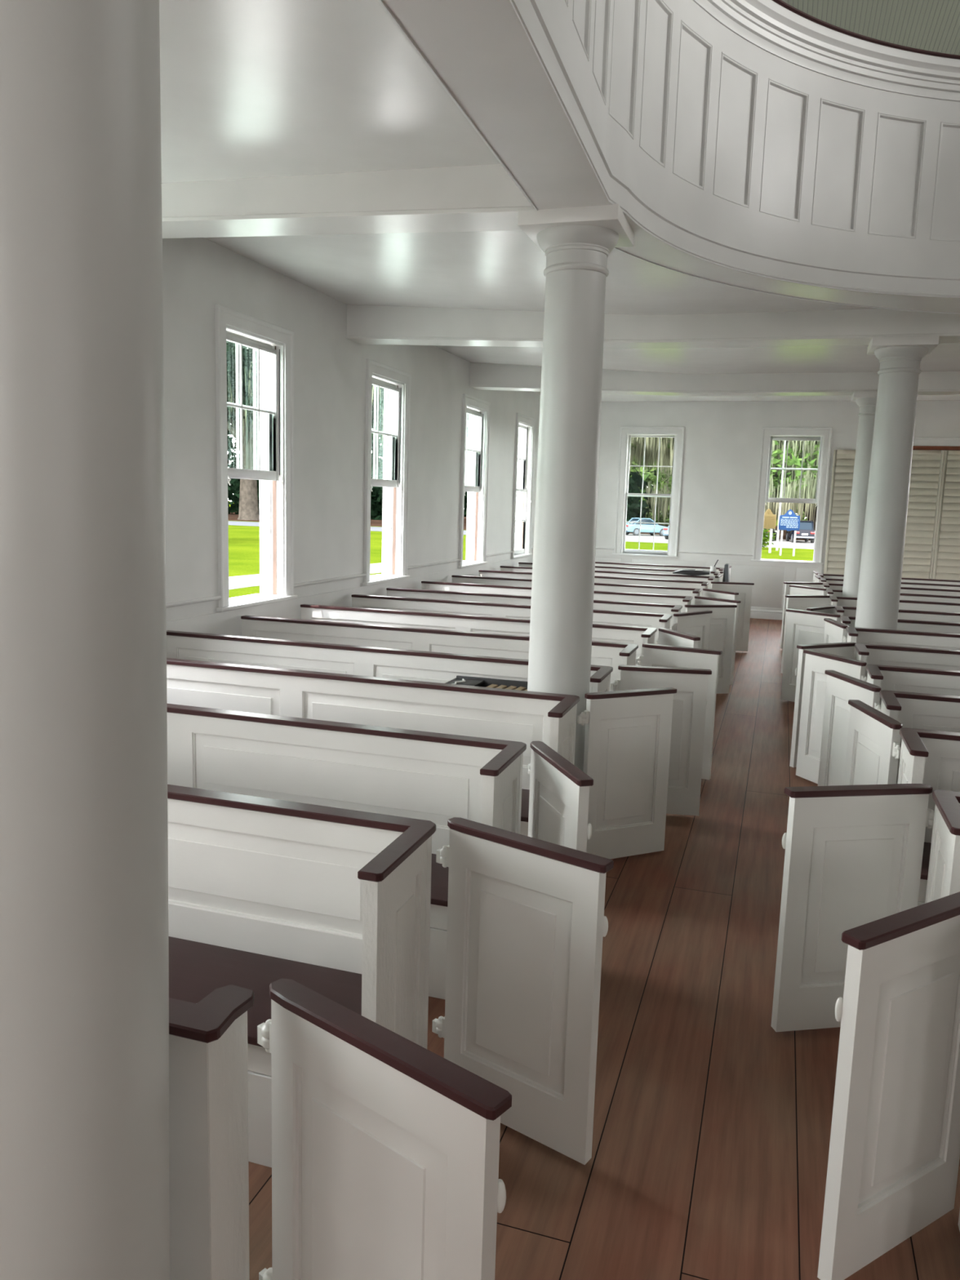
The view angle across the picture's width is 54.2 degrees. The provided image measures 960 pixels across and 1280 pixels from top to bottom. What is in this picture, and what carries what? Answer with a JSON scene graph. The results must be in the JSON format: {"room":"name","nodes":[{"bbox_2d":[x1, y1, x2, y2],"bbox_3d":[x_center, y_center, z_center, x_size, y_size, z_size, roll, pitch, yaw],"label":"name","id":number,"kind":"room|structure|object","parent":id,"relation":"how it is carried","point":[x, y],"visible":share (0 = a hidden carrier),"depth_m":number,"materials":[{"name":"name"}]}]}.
{"room":"house of worship","nodes":[
{"label":"house of worship","id":0,"kind":"room"},
{"bbox_2d":[162,237,540,621],"bbox_3d":[-1.972,-3.011,8.254,0.260,8.500,22.070,4,9,17],"label":"wall","id":1,"kind":"structure","parent":0,"point":[199,274],"depth_m":9.25,"materials":[{"name":"paint"}]},
{"bbox_2d":[214,304,297,611],"bbox_3d":[-2.076,-1.546,8.253,0.355,2.458,1.280,4,9,17],"label":"window","id":2,"kind":"structure","parent":1,"relation":"in","point":[225,317],"depth_m":8.38,"materials":[{"name":"paint"}]},
{"bbox_2d":[166,555,533,635],"bbox_3d":[-1.942,0.182,8.689,0.030,1.060,21.550,4,9,17],"label":"wainscoting","id":3,"kind":"structure","parent":1,"relation":"attached to","point":[227,622],"depth_m":9.14,"materials":[{"name":"paint"}]},
{"bbox_2d":[166,547,533,608],"bbox_3d":[-1.908,-0.462,8.588,0.032,0.035,21.550,4,9,17],"label":"trim","id":4,"kind":"structure","parent":1,"relation":"attached to","point":[315,582],"depth_m":9.51,"materials":[{"name":"paint"}]},
{"bbox_2d":[362,358,411,585],"bbox_3d":[-1.201,-1.922,10.950,0.355,2.458,1.280,4,9,17],"label":"window","id":5,"kind":"structure","parent":1,"relation":"in","point":[400,409],"depth_m":11.20,"materials":[{"name":"paint"}]},
{"bbox_2d":[457,393,490,568],"bbox_3d":[-0.206,-2.348,14.014,0.355,2.458,1.280,4,9,17],"label":"window","id":6,"kind":"structure","parent":1,"relation":"in","point":[482,425],"depth_m":14.30,"materials":[{"name":"paint"}]},
{"bbox_2d":[511,413,536,558],"bbox_3d":[0.644,-2.713,16.636,0.355,2.458,1.280,4,9,17],"label":"window","id":7,"kind":"structure","parent":1,"relation":"in","point":[520,419],"depth_m":16.94,"materials":[{"name":"paint"}]},
{"bbox_2d":[159,0,959,401],"bbox_3d":[4.215,-2.742,6.284,12.730,0.320,21.550,4,9,17],"label":"ceiling","id":8,"kind":"structure","parent":0,"point":[249,89],"depth_m":4.97,"materials":[{"name":"paint"}]},
{"bbox_2d":[346,304,959,349],"bbox_3d":[4.738,-2.821,7.933,12.730,0.510,0.372,4,9,17],"label":"ceiling beam","id":9,"kind":"structure","parent":8,"relation":"attached to","point":[366,324],"depth_m":8.74,"materials":[{"name":"paint"}]},
{"bbox_2d":[469,362,959,395],"bbox_3d":[5.968,-3.348,11.723,12.730,0.510,0.372,4,9,17],"label":"ceiling beam","id":10,"kind":"structure","parent":8,"relation":"attached to","point":[484,376],"depth_m":12.46,"materials":[{"name":"paint"}]},
{"bbox_2d":[248,617,959,1279],"bbox_3d":[4.098,1.227,6.875,13.250,0.120,22.070,4,9,17],"label":"floor","id":11,"kind":"structure","parent":0,"point":[712,1127],"depth_m":3.34,"materials":[{"name":"brown wood"}]},
{"bbox_2d":[0,0,169,1279],"bbox_3d":[-0.721,0.013,1.599,0.530,3.553,0.530,5,8,17],"label":"round column","id":12,"kind":"structure","parent":11,"relation":"on","point":[85,1160],"depth_m":1.47,"materials":[{"name":"paint"}]},
{"bbox_2d":[377,0,959,314],"bbox_3d":[2.694,-2.494,1.510,6.549,1.646,11.556,4,9,17],"label":"gallery","id":13,"kind":"object","parent":12,"relation":"on","point":[773,147],"visible":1,"depth_m":5.82,"materials":[{"name":"paint"}]},
{"bbox_2d":[168,977,511,1279],"bbox_3d":[-1.845,1.147,2.428,4.025,1.000,0.277,4,9,17],"label":"pew","id":14,"kind":"object","parent":11,"relation":"on","point":[385,1148],"visible":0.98,"depth_m":1.91,"materials":[{"name":"paint"}]},
{"bbox_2d":[167,703,593,999],"bbox_3d":[-1.313,0.863,4.440,3.788,1.000,0.604,4,9,17],"label":"pew","id":15,"kind":"object","parent":11,"relation":"on","point":[437,778],"visible":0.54,"depth_m":4.27,"materials":[{"name":"paint"}]},
{"bbox_2d":[167,784,613,1167],"bbox_3d":[-1.557,1.018,3.355,4.009,1.000,0.588,4,9,17],"label":"pew","id":16,"kind":"object","parent":11,"relation":"on","point":[334,902],"visible":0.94,"depth_m":3.06,"materials":[{"name":"paint"}]},
{"bbox_2d":[166,657,676,858],"bbox_3d":[-0.863,0.697,5.647,3.887,1.000,0.998,4,9,17],"label":"pew","id":17,"kind":"object","parent":11,"relation":"on","point":[628,736],"visible":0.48,"depth_m":5.40,"materials":[{"name":"paint"}]},
{"bbox_2d":[166,630,711,815],"bbox_3d":[-0.522,0.587,6.453,4.026,1.000,0.716,4,9,17],"label":"pew","id":18,"kind":"object","parent":11,"relation":"on","point":[690,700],"visible":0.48,"depth_m":6.39,"materials":[{"name":"paint"}]},
{"bbox_2d":[445,675,527,689],"bbox_3d":[0.146,0.504,6.046,0.786,0.425,0.420,4,9,17],"label":"crate","id":19,"kind":"object","parent":18,"relation":"on","point":[459,680],"visible":0.19,"depth_m":6.21,"materials":[{"name":"black plastic"}]},
{"bbox_2d":[448,677,484,686],"bbox_3d":[-0.115,0.295,6.102,0.180,0.020,0.380,4,9,17],"label":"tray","id":20,"kind":"object","parent":19,"relation":"on","point":[477,682],"depth_m":6.19,"materials":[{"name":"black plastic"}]},
{"bbox_2d":[486,684,497,688],"bbox_3d":[0.029,0.494,6.082,0.066,0.374,0.302,5,9,21],"label":"book","id":21,"kind":"object","parent":19,"relation":"in","point":[493,686],"visible":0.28,"depth_m":6.14,"materials":[{"name":"beige paper"}]},
{"bbox_2d":[495,684,507,688],"bbox_3d":[0.089,0.499,6.062,0.066,0.374,0.302,5,9,21],"label":"book","id":22,"kind":"object","parent":19,"relation":"in","point":[502,686],"visible":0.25,"depth_m":6.12,"materials":[{"name":"beige paper"}]},
{"bbox_2d":[505,685,516,689],"bbox_3d":[0.150,0.503,6.043,0.066,0.374,0.302,5,9,21],"label":"book","id":23,"kind":"object","parent":19,"relation":"in","point":[511,687],"visible":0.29,"depth_m":6.10,"materials":[{"name":"beige paper"}]},
{"bbox_2d":[515,686,526,690],"bbox_3d":[0.211,0.508,6.024,0.066,0.374,0.302,5,9,21],"label":"book","id":24,"kind":"object","parent":19,"relation":"in","point":[521,688],"visible":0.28,"depth_m":6.08,"materials":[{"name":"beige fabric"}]},
{"bbox_2d":[240,615,722,779],"bbox_3d":[-0.203,0.454,7.411,4.029,1.000,0.593,4,9,17],"label":"pew","id":25,"kind":"object","parent":11,"relation":"on","point":[613,655],"visible":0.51,"depth_m":7.48,"materials":[{"name":"paint"}]},
{"bbox_2d":[300,604,700,666],"bbox_3d":[0.019,0.309,8.427,3.812,1.000,0.603,4,9,17],"label":"pew","id":26,"kind":"object","parent":11,"relation":"on","point":[639,636],"visible":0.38,"depth_m":8.56,"materials":[{"name":"paint"}]},
{"bbox_2d":[351,594,712,648],"bbox_3d":[0.417,0.128,9.726,3.752,1.000,1.103,4,9,17],"label":"pew","id":27,"kind":"object","parent":11,"relation":"on","point":[697,624],"visible":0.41,"depth_m":9.59,"materials":[{"name":"paint"}]},
{"bbox_2d":[386,587,737,693],"bbox_3d":[0.774,0.027,10.476,3.958,1.000,0.903,4,9,17],"label":"pew","id":28,"kind":"object","parent":11,"relation":"on","point":[722,616],"visible":0.16,"depth_m":10.25,"materials":[{"name":"paint"}]},
{"bbox_2d":[517,204,634,771],"bbox_3d":[0.480,-0.509,5.341,0.530,3.553,0.530,4,9,17],"label":"round column","id":29,"kind":"structure","parent":11,"relation":"on","point":[576,243],"depth_m":5.12,"materials":[{"name":"paint"}]},
{"bbox_2d":[161,164,534,238],"bbox_3d":[-1.063,-2.627,5.483,3.180,0.509,0.352,4,9,17],"label":"ceiling beam","id":30,"kind":"structure","parent":29,"relation":"on","point":[480,197],"depth_m":5.27,"materials":[{"name":"paint"}]},
{"bbox_2d":[421,581,740,684],"bbox_3d":[1.074,-0.097,11.364,3.968,1.000,0.593,4,9,17],"label":"pew","id":31,"kind":"object","parent":11,"relation":"on","point":[429,585],"visible":0.22,"depth_m":11.26,"materials":[{"name":"paint"}]},
{"bbox_2d":[451,574,738,604],"bbox_3d":[1.398,-0.250,12.460,3.894,1.000,0.599,4,9,17],"label":"pew","id":32,"kind":"object","parent":11,"relation":"on","point":[692,592],"visible":0.12,"depth_m":12.38,"materials":[{"name":"paint"}]},
{"bbox_2d":[500,565,723,588],"bbox_3d":[2.019,-0.606,14.974,3.495,1.000,1.173,4,9,17],"label":"pew","id":33,"kind":"object","parent":11,"relation":"on","point":[718,578],"visible":0.12,"depth_m":14.61,"materials":[{"name":"paint"}]},
{"bbox_2d":[672,568,711,575],"bbox_3d":[3.267,-1.044,14.458,0.550,0.088,0.300,4,9,17],"label":"folder","id":34,"kind":"object","parent":33,"relation":"on","point":[684,571],"visible":1,"depth_m":14.33,"materials":[{"name":"black plastic"}]},
{"bbox_2d":[478,569,754,651],"bbox_3d":[1.858,-0.413,13.649,4.020,1.000,0.746,4,9,17],"label":"pew","id":35,"kind":"object","parent":11,"relation":"on","point":[744,589],"visible":0.2,"depth_m":13.39,"materials":[{"name":"paint"}]},
{"bbox_2d":[518,562,724,582],"bbox_3d":[2.362,-0.750,16.009,3.495,1.000,1.173,4,9,17],"label":"pew","id":36,"kind":"object","parent":11,"relation":"on","point":[520,564],"visible":0.09,"depth_m":15.72,"materials":[{"name":"paint"}]},
{"bbox_2d":[710,560,718,572],"bbox_3d":[3.834,-1.222,15.384,0.106,0.203,0.106,-3,10,-27],"label":"pencil cup","id":37,"kind":"object","parent":36,"relation":"on","point":[713,568],"visible":0.99,"depth_m":15.36,"materials":[{"name":"white ceramic"}]},
{"bbox_2d":[595,561,731,577],"bbox_3d":[2.720,-0.900,17.091,3.495,1.000,1.173,4,9,17],"label":"pew","id":38,"kind":"object","parent":11,"relation":"on","point":[597,563],"visible":0.05,"depth_m":16.78,"materials":[{"name":"paint"}]},
{"bbox_2d":[722,563,729,582],"bbox_3d":[3.791,-0.580,14.491,0.215,1.195,0.340,4,9,17],"label":"board","id":39,"kind":"object","parent":11,"relation":"on","point":[726,569],"visible":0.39,"depth_m":14.28,"materials":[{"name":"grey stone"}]},
{"bbox_2d":[842,391,877,597],"bbox_3d":[5.028,-1.415,12.329,0.530,3.553,0.530,4,9,17],"label":"round column","id":40,"kind":"structure","parent":11,"relation":"on","point":[866,401],"depth_m":12.15,"materials":[{"name":"paint"}]},
{"bbox_2d":[771,783,959,1031],"bbox_3d":[2.663,1.172,3.155,3.197,1.000,0.593,4,9,17],"label":"pew","id":41,"kind":"object","parent":11,"relation":"on","point":[853,855],"visible":0.61,"depth_m":3.62,"materials":[{"name":"paint"}]},
{"bbox_2d":[780,608,959,702],"bbox_3d":[4.627,0.333,9.183,3.182,1.000,0.903,4,9,17],"label":"pew","id":42,"kind":"object","parent":11,"relation":"on","point":[802,627],"visible":0.25,"depth_m":9.81,"materials":[{"name":"paint"}]},
{"bbox_2d":[780,582,959,648],"bbox_3d":[5.935,-0.234,13.255,3.206,1.000,0.592,4,9,17],"label":"pew","id":43,"kind":"object","parent":11,"relation":"on","point":[826,585],"visible":0.18,"depth_m":13.58,"materials":[{"name":"paint"}]},
{"bbox_2d":[781,595,959,673],"bbox_3d":[5.274,0.054,11.188,3.187,1.000,0.594,4,9,17],"label":"pew","id":44,"kind":"object","parent":11,"relation":"on","point":[802,602],"visible":0.23,"depth_m":11.54,"materials":[{"name":"paint"}]},
{"bbox_2d":[789,642,959,767],"bbox_3d":[3.981,0.629,7.067,3.104,1.000,0.600,4,9,17],"label":"pew","id":45,"kind":"object","parent":11,"relation":"on","point":[871,654],"visible":0.29,"depth_m":7.37,"materials":[{"name":"paint"}]},
{"bbox_2d":[789,584,959,603],"bbox_3d":[5.684,-0.108,12.360,3.130,1.000,0.976,4,9,17],"label":"pew","id":46,"kind":"object","parent":11,"relation":"on","point":[794,589],"visible":0.1,"depth_m":12.30,"materials":[{"name":"paint"}]},
{"bbox_2d":[795,648,959,783],"bbox_3d":[3.743,0.741,6.263,3.060,1.000,1.046,4,9,17],"label":"pew","id":47,"kind":"object","parent":11,"relation":"on","point":[897,678],"visible":0.36,"depth_m":6.88,"materials":[{"name":"paint"}]},
{"bbox_2d":[806,604,959,622],"bbox_3d":[4.997,0.225,9.982,2.970,1.000,0.605,4,9,17],"label":"pew","id":48,"kind":"object","parent":11,"relation":"on","point":[940,616],"visible":0.12,"depth_m":10.16,"materials":[{"name":"paint"}]},
{"bbox_2d":[813,570,959,585],"bbox_3d":[6.908,-0.534,15.465,2.719,1.000,1.173,4,9,17],"label":"pew","id":49,"kind":"object","parent":11,"relation":"on","point":[823,575],"visible":0.07,"depth_m":15.22,"materials":[{"name":"paint"}]},
{"bbox_2d":[814,574,959,590],"bbox_3d":[6.577,-0.393,14.447,2.719,1.000,1.173,4,9,17],"label":"pew","id":50,"kind":"object","parent":11,"relation":"on","point":[819,579],"visible":0.1,"depth_m":14.23,"materials":[{"name":"paint"}]},
{"bbox_2d":[817,891,959,1279],"bbox_3d":[2.405,1.315,2.140,3.060,1.000,0.602,4,9,17],"label":"pew","id":51,"kind":"object","parent":11,"relation":"on","point":[894,1153],"visible":1,"depth_m":2.50,"materials":[{"name":"paint"}]},
{"bbox_2d":[817,670,959,786],"bbox_3d":[3.509,0.871,5.347,2.940,1.000,1.122,4,9,17],"label":"pew","id":52,"kind":"object","parent":11,"relation":"on","point":[933,712],"visible":0.31,"depth_m":5.80,"materials":[{"name":"paint"}]},
{"bbox_2d":[823,617,959,654],"bbox_3d":[4.542,0.455,8.347,2.826,1.000,1.160,4,9,17],"label":"pew","id":53,"kind":"object","parent":11,"relation":"on","point":[835,631],"visible":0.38,"depth_m":8.41,"materials":[{"name":"paint"}]},
{"bbox_2d":[854,335,939,630],"bbox_3d":[3.698,-0.897,8.591,0.530,3.553,0.530,4,9,17],"label":"round column","id":54,"kind":"structure","parent":11,"relation":"on","point":[900,357],"depth_m":8.38,"materials":[{"name":"paint"}]},
{"bbox_2d":[843,699,959,906],"bbox_3d":[3.242,1.006,4.387,2.855,1.000,1.153,4,9,17],"label":"pew","id":55,"kind":"object","parent":11,"relation":"on","point":[931,757],"visible":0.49,"depth_m":4.60,"materials":[{"name":"paint"}]},
{"bbox_2d":[595,400,959,573],"bbox_3d":[7.545,-3.971,16.597,12.730,8.500,0.260,4,9,17],"label":"wall","id":56,"kind":"structure","parent":0,"point":[722,449],"depth_m":17.57,"materials":[{"name":"paint"}]},
{"bbox_2d":[612,426,684,557],"bbox_3d":[3.280,-2.857,18.128,1.280,2.458,0.355,4,9,17],"label":"window","id":57,"kind":"structure","parent":56,"relation":"in","point":[626,433],"depth_m":18.03,"materials":[{"name":"paint"}]},
{"bbox_2d":[595,546,752,555],"bbox_3d":[3.241,-1.733,18.150,3.935,0.035,0.032,4,9,17],"label":"trim","id":58,"kind":"structure","parent":56,"relation":"attached to","point":[611,548],"depth_m":17.81,"materials":[{"name":"paint"}]},
{"bbox_2d":[595,554,822,610],"bbox_3d":[3.815,-1.050,18.076,5.170,1.070,0.036,4,9,17],"label":"wainscoting","id":59,"kind":"structure","parent":56,"relation":"attached to","point":[768,578],"depth_m":17.60,"materials":[{"name":"paint"}]},
{"bbox_2d":[750,608,782,620],"bbox_3d":[3.791,-0.600,18.109,5.170,0.170,0.036,4,9,17],"label":"baseboard","id":60,"kind":"structure","parent":56,"relation":"attached to","point":[754,613],"depth_m":17.60,"materials":[{"name":"paint"}]},
{"bbox_2d":[751,426,832,564],"bbox_3d":[5.769,-2.668,17.347,1.280,2.458,0.355,4,9,17],"label":"window","id":61,"kind":"structure","parent":56,"relation":"in","point":[769,434],"depth_m":17.19,"materials":[{"name":"paint"}]},
{"bbox_2d":[823,449,855,574],"bbox_3d":[6.611,-1.854,16.964,0.630,3.116,0.074,4,9,17],"label":"shutter","id":62,"kind":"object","parent":56,"relation":"in","point":[843,463],"depth_m":16.93,"materials":[{"name":"paint"}]},
{"bbox_2d":[901,449,944,578],"bbox_3d":[7.765,-1.773,16.616,0.565,3.126,0.074,4,9,17],"label":"shutter","id":63,"kind":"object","parent":56,"relation":"in","point":[926,466],"depth_m":16.53,"materials":[{"name":"paint"}]},
{"bbox_2d":[912,445,959,450],"bbox_3d":[8.090,-3.343,16.343,1.250,0.065,0.050,4,9,17],"label":"trim","id":64,"kind":"structure","parent":56,"relation":"attached to","point":[914,447],"depth_m":16.36,"materials":[{"name":"red wood"}]},
{"bbox_2d":[913,436,959,446],"bbox_3d":[8.118,-3.453,16.322,1.400,0.150,0.045,4,9,17],"label":"trim","id":65,"kind":"structure","parent":56,"relation":"attached to","point":[947,442],"depth_m":16.36,"materials":[{"name":"paint"}]},
{"bbox_2d":[931,450,959,580],"bbox_3d":[8.307,-1.732,16.446,0.565,3.126,0.074,4,9,17],"label":"shutter","id":66,"kind":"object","parent":56,"relation":"in","point":[946,563],"depth_m":16.43,"materials":[{"name":"paint"}]},
{"bbox_2d":[782,0,959,55],"bbox_3d":[4.336,-6.840,5.674,13.250,0.200,22.070,4,9,17],"label":"ceiling","id":67,"kind":"structure","parent":0,"point":[932,25],"depth_m":11.44,"materials":[{"name":"white paint"}]},
{"label":"outside","id":68,"kind":"structure","parent":0,"visible":0},
{"bbox_2d":[228,501,813,598],"bbox_3d":[-26.237,-10.301,81.314,420.000,0.001,380.000,4,9,17],"label":"lawn","id":69,"kind":"structure","parent":68,"point":[243,540],"depth_m":49.13,"materials":[{"name":"green plant"}]},
{"bbox_2d":[761,528,775,549],"bbox_3d":[17.789,-6.587,59.921,2.154,1.632,1.695,4,9,17],"label":"bush","id":70,"kind":"object","parent":69,"relation":"on","point":[765,539],"visible":0.23,"depth_m":59.48,"materials":[{"name":"green plant"}]},
{"bbox_2d":[763,508,776,552],"bbox_3d":[16.729,-6.326,54.711,1.120,2.677,0.182,-1,9,-20],"label":"marker","id":71,"kind":"object","parent":69,"relation":"on","point":[770,519],"visible":0.81,"depth_m":54.62,"materials":[{"name":"yellow metal"}]},
{"bbox_2d":[775,440,786,551],"bbox_3d":[18.614,-9.275,57.890,0.180,7.683,0.180,4,9,17],"label":"flagpole","id":72,"kind":"object","parent":69,"relation":"on","point":[784,443],"visible":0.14,"depth_m":57.89,"materials":[{"name":"white metal"}]},
{"bbox_2d":[778,509,799,555],"bbox_3d":[17.107,-5.906,51.964,1.120,2.677,0.182,4,9,17],"label":"marker","id":73,"kind":"object","parent":69,"relation":"on","point":[789,522],"visible":0.99,"depth_m":51.83,"materials":[{"name":"blue metal"}]},
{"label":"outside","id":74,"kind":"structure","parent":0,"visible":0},
{"bbox_2d":[227,511,810,540],"bbox_3d":[-12.927,-16.006,122.333,220.000,0.090,73.000,4,9,17],"label":"lawn","id":75,"kind":"structure","parent":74,"point":[233,517],"depth_m":92.71,"materials":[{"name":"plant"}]},
{"bbox_2d":[226,340,259,519],"bbox_3d":[-22.081,-21.442,89.883,19.631,20.152,13.915,4,9,17],"label":"oak tree","id":76,"kind":"object","parent":75,"relation":"on","point":[248,496],"visible":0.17,"depth_m":88.90,"materials":[{"name":"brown plant"}]},
{"bbox_2d":[227,462,467,519],"bbox_3d":[-25.486,-17.509,112.389,80.841,9.512,7.777,4,9,17],"label":"undergrowth","id":77,"kind":"object","parent":75,"relation":"on","point":[376,505],"visible":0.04,"depth_m":107.50,"materials":[{"name":"green plant"}]},
{"bbox_2d":[371,384,468,459],"bbox_3d":[-5.917,-19.767,88.549,17.668,18.137,12.523,4,9,17],"label":"oak tree","id":78,"kind":"object","parent":75,"relation":"on","point":[381,389],"visible":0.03,"depth_m":86.48,"materials":[{"name":"green plant"}]},
{"bbox_2d":[226,406,657,519],"bbox_3d":[-33.616,-26.163,127.119,116.138,21.939,11.495,4,9,17],"label":"treeline","id":79,"kind":"object","parent":75,"relation":"on","point":[637,478],"visible":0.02,"depth_m":117.66,"materials":[{"name":"green plant"}]},
{"bbox_2d":[626,473,648,523],"bbox_3d":[9.043,-19.676,88.849,15.415,24.116,14.999,7,10,33],"label":"broadleaf tree","id":80,"kind":"object","parent":75,"relation":"on","point":[637,505],"visible":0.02,"depth_m":87.35,"materials":[{"name":"green plant"}]},
{"bbox_2d":[645,448,671,525],"bbox_3d":[28.720,-20.628,105.618,19.104,17.786,22.445,-4,10,-35],"label":"mossy oak","id":81,"kind":"object","parent":75,"relation":"on","point":[664,506],"visible":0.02,"depth_m":107.26,"materials":[{"name":"green plant"}]},
{"bbox_2d":[629,437,810,523],"bbox_3d":[19.665,-17.169,85.667,20.405,16.169,17.367,4,9,17],"label":"mossy oak","id":82,"kind":"object","parent":75,"relation":"on","point":[666,445],"visible":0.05,"depth_m":86.12,"materials":[{"name":"green plant"}]},
{"bbox_2d":[628,454,815,521],"bbox_3d":[43.366,-23.967,127.876,83.527,23.149,12.142,4,9,17],"label":"woods","id":83,"kind":"object","parent":75,"relation":"on","point":[647,477],"visible":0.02,"depth_m":130.89,"materials":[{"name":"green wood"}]},
{"bbox_2d":[635,485,816,525],"bbox_3d":[39.871,-15.883,118.641,60.246,7.958,6.202,4,9,17],"label":"undergrowth","id":84,"kind":"object","parent":75,"relation":"on","point":[660,520],"visible":0.02,"depth_m":122.97,"materials":[{"name":"green plant"}]},
{"bbox_2d":[764,435,819,530],"bbox_3d":[27.902,-16.259,81.332,19.032,15.802,20.381,4,9,17],"label":"mossy oak","id":85,"kind":"object","parent":75,"relation":"on","point":[811,448],"visible":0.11,"depth_m":76.17,"materials":[{"name":"green plant"}]},
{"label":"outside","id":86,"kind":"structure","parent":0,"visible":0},
{"bbox_2d":[625,533,814,549],"bbox_3d":[43.808,-5.721,64.527,76.000,0.075,18.000,4,9,17],"label":"ground","id":87,"kind":"structure","parent":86,"point":[630,537],"depth_m":70.15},
{"bbox_2d":[625,517,666,536],"bbox_3d":[13.914,-9.568,79.199,4.320,1.469,1.750,-2,9,-22],"label":"car","id":88,"kind":"object","parent":87,"relation":"on","point":[633,527],"visible":0.67,"depth_m":78.38,"materials":[{"name":"blue paint"}]},
{"bbox_2d":[662,527,668,539],"bbox_3d":[15.698,-8.504,72.401,1.750,1.469,4.320,7,10,32],"label":"car","id":89,"kind":"object","parent":87,"relation":"on","point":[665,532],"visible":0.24,"depth_m":71.02,"materials":[{"name":"white paint"}]},
{"bbox_2d":[763,528,777,541],"bbox_3d":[23.089,-8.837,76.108,1.700,1.469,4.320,5,9,23],"label":"car","id":90,"kind":"object","parent":87,"relation":"on","point":[775,531],"visible":0.2,"depth_m":75.43,"materials":[{"name":"black paint"}]},
{"bbox_2d":[785,520,815,542],"bbox_3d":[25.344,-8.603,74.136,1.670,1.719,4.420,3,9,9],"label":"car","id":91,"kind":"object","parent":87,"relation":"on","point":[806,531],"visible":0.81,"depth_m":72.20,"materials":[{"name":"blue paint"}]},
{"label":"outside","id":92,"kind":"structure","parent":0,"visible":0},
{"bbox_2d":[228,562,382,590],"bbox_3d":[-7.782,-1.230,24.125,3.198,0.070,31.180,5,9,21],"label":"path","id":93,"kind":"structure","parent":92,"point":[248,580],"depth_m":27.82,"materials":[{"name":"concrete"}]},
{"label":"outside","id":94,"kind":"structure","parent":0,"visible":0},
{"bbox_2d":[228,520,466,534],"bbox_3d":[-62.245,-13.113,93.137,144.000,0.080,9.000,4,9,17],"label":"road","id":95,"kind":"structure","parent":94,"point":[230,522],"depth_m":77.90,"materials":[{"name":"white concrete"}]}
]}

